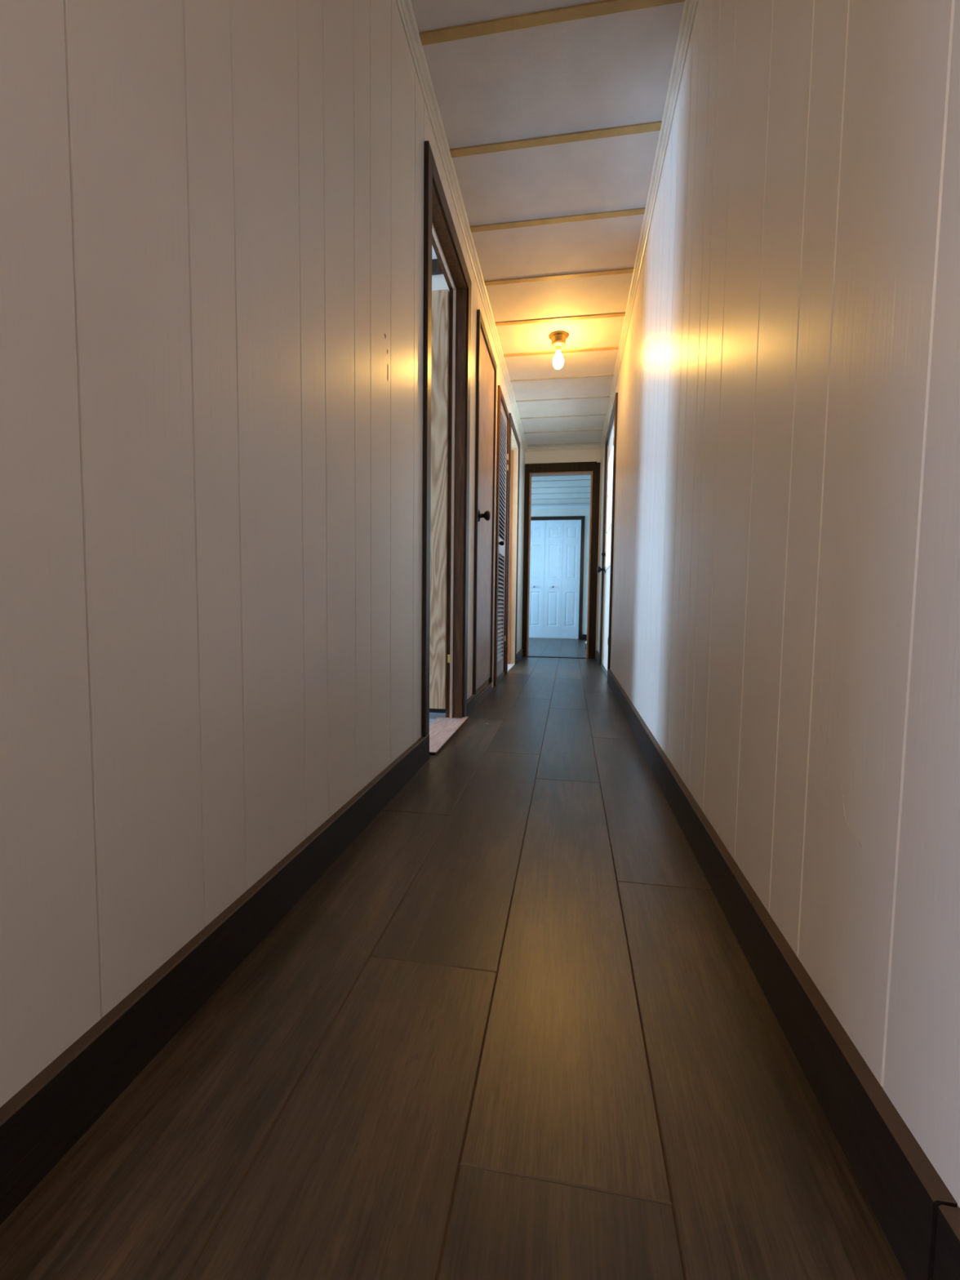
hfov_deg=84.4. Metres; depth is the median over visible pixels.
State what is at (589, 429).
trim
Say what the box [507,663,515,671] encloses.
floor
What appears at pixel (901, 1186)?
baseboard
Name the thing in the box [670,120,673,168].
drip
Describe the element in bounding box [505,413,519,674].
door
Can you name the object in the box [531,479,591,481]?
trim
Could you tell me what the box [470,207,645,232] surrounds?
trim
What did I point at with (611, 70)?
ceiling
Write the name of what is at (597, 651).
baseboard
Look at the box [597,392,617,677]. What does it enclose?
door
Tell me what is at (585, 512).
wall
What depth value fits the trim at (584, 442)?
5.50 m
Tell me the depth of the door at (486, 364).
3.06 m
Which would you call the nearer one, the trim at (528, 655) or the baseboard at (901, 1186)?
the baseboard at (901, 1186)
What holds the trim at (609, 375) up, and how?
attached to the ceiling
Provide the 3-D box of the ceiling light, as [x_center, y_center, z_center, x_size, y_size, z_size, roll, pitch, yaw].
[0.490,-1.799,3.308,0.120,0.201,0.120,1,4,10]
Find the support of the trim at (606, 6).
attached to the ceiling
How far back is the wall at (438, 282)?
2.60 m
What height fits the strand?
0.041 m
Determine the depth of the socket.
3.29 m
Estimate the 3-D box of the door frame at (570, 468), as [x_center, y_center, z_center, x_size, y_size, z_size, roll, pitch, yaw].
[0.870,-0.848,5.739,0.791,2.078,0.124,1,4,10]
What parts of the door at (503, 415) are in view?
knob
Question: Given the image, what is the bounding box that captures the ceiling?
[410,0,684,506]
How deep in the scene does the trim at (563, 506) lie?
8.91 m
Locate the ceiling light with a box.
[549,330,568,368]
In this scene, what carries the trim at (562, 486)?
attached to the ceiling
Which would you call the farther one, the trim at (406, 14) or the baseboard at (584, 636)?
the baseboard at (584, 636)
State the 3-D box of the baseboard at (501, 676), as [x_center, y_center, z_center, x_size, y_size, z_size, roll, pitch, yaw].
[0.148,0.285,3.956,0.010,0.034,0.600,1,4,10]
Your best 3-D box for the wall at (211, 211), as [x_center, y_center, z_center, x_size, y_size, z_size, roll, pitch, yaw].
[-0.034,-0.754,2.966,0.070,2.253,5.680,1,4,10]
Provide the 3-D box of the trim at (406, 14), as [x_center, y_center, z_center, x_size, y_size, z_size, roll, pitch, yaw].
[0.028,-1.860,2.885,0.030,0.039,5.680,1,4,10]
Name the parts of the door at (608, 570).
knob, sill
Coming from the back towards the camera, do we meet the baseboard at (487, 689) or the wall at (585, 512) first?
the wall at (585, 512)
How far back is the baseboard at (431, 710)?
2.73 m
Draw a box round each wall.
[0,0,524,1107]
[431,274,448,290]
[524,448,602,658]
[528,507,590,639]
[597,0,959,1208]
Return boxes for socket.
[551,340,565,351]
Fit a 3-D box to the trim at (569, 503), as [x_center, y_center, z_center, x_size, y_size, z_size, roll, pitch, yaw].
[0.719,-2.257,8.805,2.206,0.010,0.022,1,4,10]
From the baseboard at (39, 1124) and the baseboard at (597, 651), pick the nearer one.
the baseboard at (39, 1124)
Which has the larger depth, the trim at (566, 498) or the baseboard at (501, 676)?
the trim at (566, 498)
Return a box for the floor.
[0,638,906,1279]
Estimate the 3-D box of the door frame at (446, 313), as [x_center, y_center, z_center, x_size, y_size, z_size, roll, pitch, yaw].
[-0.486,-0.637,2.249,0.750,2.081,0.772,1,4,10]
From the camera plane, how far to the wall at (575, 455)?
5.62 m
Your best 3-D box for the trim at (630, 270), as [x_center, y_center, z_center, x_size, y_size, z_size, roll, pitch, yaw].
[0.397,-1.861,2.712,0.810,0.009,0.033,1,4,10]
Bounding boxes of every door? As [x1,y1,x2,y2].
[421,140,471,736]
[472,309,497,694]
[493,385,509,686]
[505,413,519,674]
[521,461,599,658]
[528,515,585,639]
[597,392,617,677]
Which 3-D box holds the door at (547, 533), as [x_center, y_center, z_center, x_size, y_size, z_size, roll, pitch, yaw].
[1.095,-1.057,9.016,1.312,2.071,0.059,1,4,10]
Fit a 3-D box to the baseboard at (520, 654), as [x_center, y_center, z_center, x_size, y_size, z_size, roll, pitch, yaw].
[0.407,0.163,5.465,0.016,0.085,0.700,1,4,10]
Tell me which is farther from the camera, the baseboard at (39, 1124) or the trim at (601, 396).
the trim at (601, 396)
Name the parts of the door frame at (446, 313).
strike plate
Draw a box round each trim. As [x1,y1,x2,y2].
[395,0,528,452]
[418,0,684,45]
[431,258,443,275]
[449,120,662,157]
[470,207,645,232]
[484,267,634,285]
[494,312,625,325]
[503,346,618,357]
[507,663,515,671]
[510,373,613,382]
[515,395,609,402]
[520,413,605,419]
[524,429,603,433]
[525,444,602,452]
[527,442,600,445]
[527,655,586,658]
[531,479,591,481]
[531,486,590,488]
[531,492,590,494]
[531,497,590,499]
[531,502,590,504]
[531,505,590,508]
[600,0,697,448]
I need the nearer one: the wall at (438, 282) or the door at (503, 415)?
the wall at (438, 282)
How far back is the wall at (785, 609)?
0.67 m
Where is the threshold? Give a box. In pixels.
[429,715,468,755]
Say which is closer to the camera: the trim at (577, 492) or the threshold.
the threshold
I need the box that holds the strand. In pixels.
[842,794,862,847]
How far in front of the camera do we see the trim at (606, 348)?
3.50 m
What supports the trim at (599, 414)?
attached to the ceiling
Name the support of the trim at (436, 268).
attached to the wall at (438, 282)
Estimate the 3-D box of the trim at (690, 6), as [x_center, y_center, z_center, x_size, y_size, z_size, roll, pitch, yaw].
[0.525,-1.738,1.122,0.030,0.039,9.000,1,4,10]
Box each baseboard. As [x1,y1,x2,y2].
[0,733,429,1225]
[429,708,445,713]
[466,683,492,716]
[493,671,504,686]
[516,648,523,662]
[582,634,586,639]
[595,650,599,664]
[607,668,959,1279]
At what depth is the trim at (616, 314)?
3.11 m
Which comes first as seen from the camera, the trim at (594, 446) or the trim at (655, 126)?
the trim at (655, 126)
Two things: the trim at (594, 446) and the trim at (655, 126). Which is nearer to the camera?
the trim at (655, 126)
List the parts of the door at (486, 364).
knob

